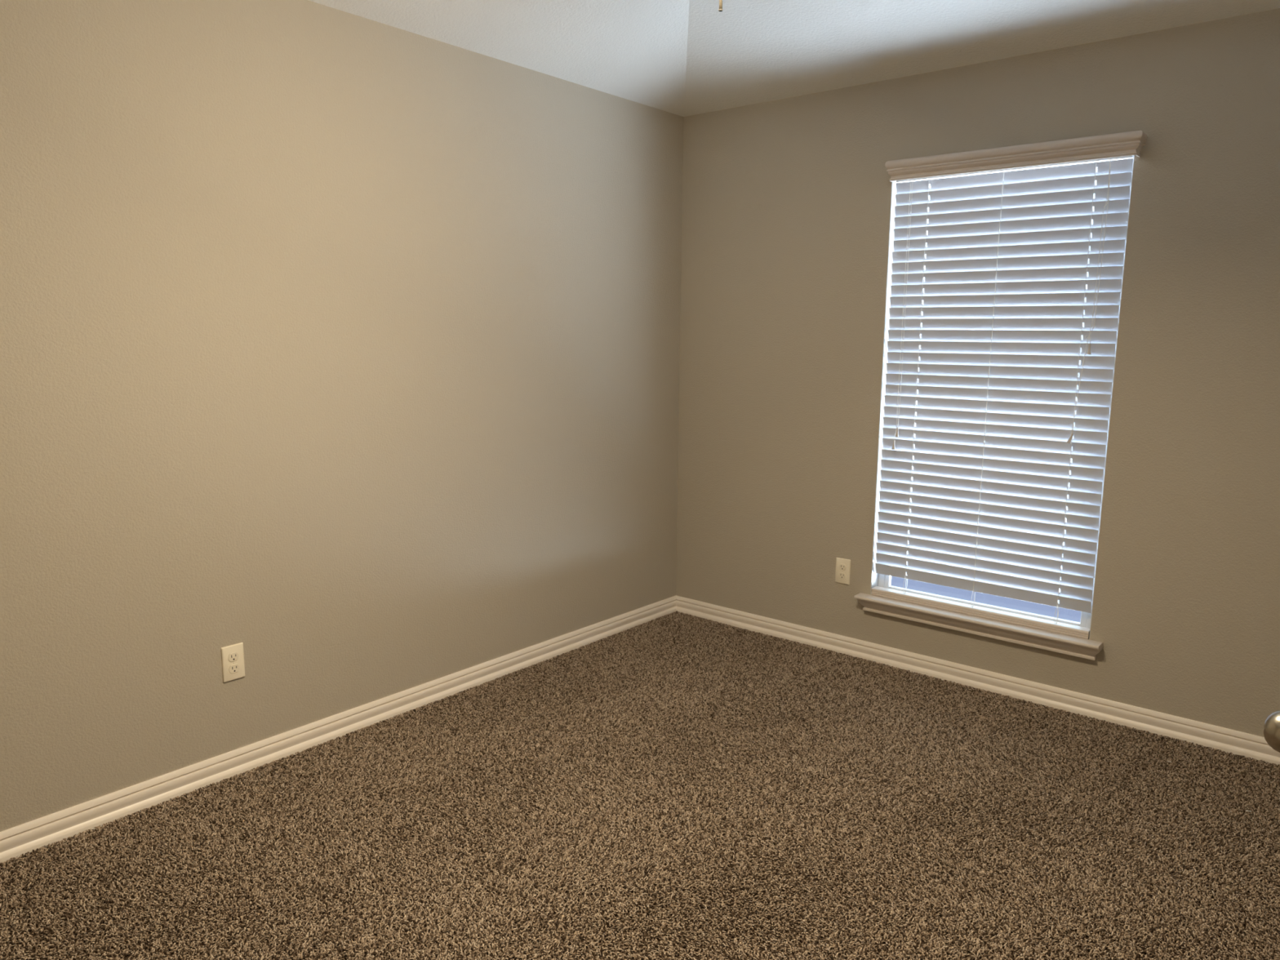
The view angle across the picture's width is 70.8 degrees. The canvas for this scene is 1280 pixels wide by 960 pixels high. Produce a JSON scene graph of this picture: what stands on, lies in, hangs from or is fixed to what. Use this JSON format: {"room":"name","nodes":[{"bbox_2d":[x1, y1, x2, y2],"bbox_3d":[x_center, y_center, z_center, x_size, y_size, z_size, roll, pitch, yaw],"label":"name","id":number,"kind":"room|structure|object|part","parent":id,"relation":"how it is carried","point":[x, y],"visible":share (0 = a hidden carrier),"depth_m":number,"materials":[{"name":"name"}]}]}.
{"room":"empty bedroom","nodes":[
{"label":"empty bedroom","id":0,"kind":"room"},
{"bbox_2d":[0,0,683,831],"bbox_3d":[-1.133,-0.302,3.039,0.160,2.480,4.270,8,12,39],"label":"wall","id":1,"kind":"structure","parent":0,"point":[341,348],"depth_m":2.92,"materials":[{"name":"beige paint"}]},
{"bbox_2d":[221,642,244,682],"bbox_3d":[-1.293,0.581,2.866,0.008,0.114,0.070,8,12,39],"label":"wall outlet","id":2,"kind":"object","parent":1,"relation":"attached to","point":[233,655],"visible":1,"depth_m":2.86,"materials":[{"name":"beige plastic"}]},
{"bbox_2d":[227,651,239,662],"bbox_3d":[-1.291,0.562,2.861,0.002,0.030,0.036,8,12,39],"label":"receptacle","id":3,"kind":"object","parent":2,"relation":"attached to","point":[233,656],"depth_m":2.86,"materials":[{"name":"beige plastic"}]},
{"bbox_2d":[228,662,239,673],"bbox_3d":[-1.291,0.600,2.868,0.002,0.030,0.036,8,12,39],"label":"receptacle","id":4,"kind":"object","parent":2,"relation":"attached to","point":[233,668],"depth_m":2.87,"materials":[{"name":"beige plastic"}]},
{"bbox_2d":[0,595,676,863],"bbox_3d":[-1.076,0.871,3.172,0.018,0.083,3.950,8,12,39],"label":"baseboard","id":5,"kind":"structure","parent":1,"relation":"attached to","point":[20,839],"depth_m":3.03,"materials":[{"name":"beige paint"}]},
{"bbox_2d":[0,614,1279,959],"bbox_3d":[-0.072,1.115,2.358,2.960,0.120,4.270,8,12,39],"label":"floor","id":6,"kind":"structure","parent":0,"point":[433,808],"depth_m":2.41,"materials":[{"name":"brown carpet"}]},
{"bbox_2d":[0,610,1279,959],"bbox_3d":[-0.010,1.060,2.296,2.774,0.011,3.924,8,12,39],"label":"carpet","id":7,"kind":"object","parent":6,"relation":"on","point":[811,660],"visible":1,"depth_m":2.60,"materials":[{"name":"brown carpet"}]},
{"bbox_2d":[308,0,1279,116],"bbox_3d":[0.015,-1.610,1.864,2.800,0.540,3.950,8,12,39],"label":"ceiling","id":8,"kind":"structure","parent":0,"point":[683,58],"depth_m":3.34,"materials":[{"name":"white paint"}]},
{"bbox_2d":[718,0,722,11],"bbox_3d":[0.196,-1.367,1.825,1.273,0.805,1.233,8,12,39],"label":"pull chain","id":9,"kind":"object","parent":8,"relation":"hanging from","point":[720,9],"visible":1,"depth_m":1.85,"materials":[{"name":"gold metal"}]},
{"bbox_2d":[675,8,1279,737],"bbox_3d":[1.369,-0.379,3.591,2.960,2.460,0.118,8,12,39],"label":"wall","id":10,"kind":"structure","parent":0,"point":[786,202],"depth_m":3.36,"materials":[{"name":"beige paint"}]},
{"bbox_2d":[835,557,850,584],"bbox_3d":[0.905,0.407,4.023,0.070,0.114,0.008,8,12,39],"label":"wall outlet","id":11,"kind":"object","parent":10,"relation":"attached to","point":[842,565],"visible":1,"depth_m":4.02,"materials":[{"name":"beige plastic"}]},
{"bbox_2d":[838,572,845,578],"bbox_3d":[0.903,0.427,4.024,0.036,0.030,0.002,8,12,39],"label":"receptacle","id":12,"kind":"object","parent":11,"relation":"attached to","point":[841,575],"depth_m":4.02,"materials":[{"name":"beige plastic"}]},
{"bbox_2d":[839,563,846,570],"bbox_3d":[0.903,0.389,4.018,0.036,0.030,0.002,8,12,39],"label":"receptacle","id":13,"kind":"object","parent":11,"relation":"attached to","point":[842,566],"depth_m":4.02,"materials":[{"name":"beige plastic"}]},
{"bbox_2d":[675,595,1279,765],"bbox_3d":[1.253,0.794,3.781,2.800,0.083,0.018,8,12,39],"label":"baseboard","id":14,"kind":"structure","parent":10,"relation":"attached to","point":[1226,740],"depth_m":3.60,"materials":[{"name":"beige paint"}]},
{"bbox_2d":[853,155,1134,660],"bbox_3d":[1.377,-0.294,3.554,0.984,1.844,0.176,8,12,39],"label":"window","id":15,"kind":"structure","parent":10,"relation":"attached to","point":[1073,646],"depth_m":3.69,"materials":[{"name":"white plastic"}]},
{"bbox_3d":[1.352,0.558,3.674,0.982,0.014,0.126,8,12,39],"label":"sill","id":16,"kind":"part","parent":15,"relation":"part of","materials":[{"name":"beige paint"}]},
{"bbox_3d":[1.406,0.087,3.657,0.825,0.900,0.022,8,12,39],"label":"sash","id":17,"kind":"part","parent":15,"relation":"part of","materials":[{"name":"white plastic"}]},
{"bbox_2d":[871,130,1146,639],"bbox_3d":[1.371,-0.341,3.513,0.921,1.814,0.138,8,12,39],"label":"window blind","id":18,"kind":"object","parent":10,"relation":"attached to","point":[1005,295],"visible":1,"depth_m":3.50,"materials":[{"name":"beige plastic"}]},
{"bbox_3d":[1.077,-0.680,3.697,0.003,1.056,0.011,-5,11,-31],"label":"tilt cord","id":19,"kind":"part","parent":18,"relation":"part of","materials":[{"name":"white fabric"}]},
{"bbox_3d":[1.085,-0.706,3.685,0.006,1.001,0.002,8,12,39],"label":"tilt cord","id":20,"kind":"part","parent":18,"relation":"part of","materials":[{"name":"white fabric"}]},
{"bbox_3d":[1.149,-0.357,3.735,0.013,1.708,0.036,8,12,39],"label":"ladder cord","id":21,"kind":"part","parent":18,"relation":"part of","materials":[{"name":"white fabric"}]},
{"bbox_3d":[1.152,-0.359,3.738,0.001,1.710,0.010,8,12,39],"label":"lift cord","id":22,"kind":"part","parent":18,"relation":"part of","materials":[{"name":"white fabric"}]},
{"bbox_3d":[1.365,0.534,3.684,0.878,0.031,0.048,8,12,39],"label":"rail","id":23,"kind":"part","parent":18,"relation":"part of","materials":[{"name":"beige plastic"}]},
{"bbox_3d":[1.373,-0.325,3.551,0.013,1.708,0.036,8,12,39],"label":"ladder cord","id":24,"kind":"part","parent":18,"relation":"part of","materials":[{"name":"white fabric"}]},
{"bbox_3d":[1.393,-1.187,3.419,0.868,0.031,0.054,8,12,39],"label":"head rail","id":25,"kind":"part","parent":18,"relation":"part of","materials":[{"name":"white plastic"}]},
{"bbox_3d":[1.622,-0.292,3.350,0.001,1.710,0.010,8,12,39],"label":"lift cord","id":26,"kind":"part","parent":18,"relation":"part of","materials":[{"name":"white fabric"}]},
{"bbox_3d":[1.620,-0.289,3.347,0.013,1.708,0.036,8,12,39],"label":"ladder cord","id":27,"kind":"part","parent":18,"relation":"part of","materials":[{"name":"white fabric"}]},
{"bbox_3d":[1.621,-0.644,3.238,0.056,0.971,0.004,8,12,39],"label":"pull cord","id":28,"kind":"part","parent":18,"relation":"part of","materials":[{"name":"white fabric"}]},
{"bbox_3d":[1.633,-0.804,3.202,0.035,0.642,0.008,8,12,39],"label":"pull cord","id":29,"kind":"part","parent":18,"relation":"part of","materials":[{"name":"white fabric"}]},
{"bbox_3d":[0.145,0.349,0.161,0.014,2.100,0.940,8,12,39],"label":"door frame","id":30,"kind":"structure","parent":0,"visible":0},
{"bbox_2d":[1263,710,1279,752],"bbox_3d":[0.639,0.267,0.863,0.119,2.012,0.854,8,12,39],"label":"door knob","id":31,"kind":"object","parent":30,"relation":"attached to","point":[1272,723],"depth_m":1.17,"materials":[{"name":"silver metal"}]}
]}

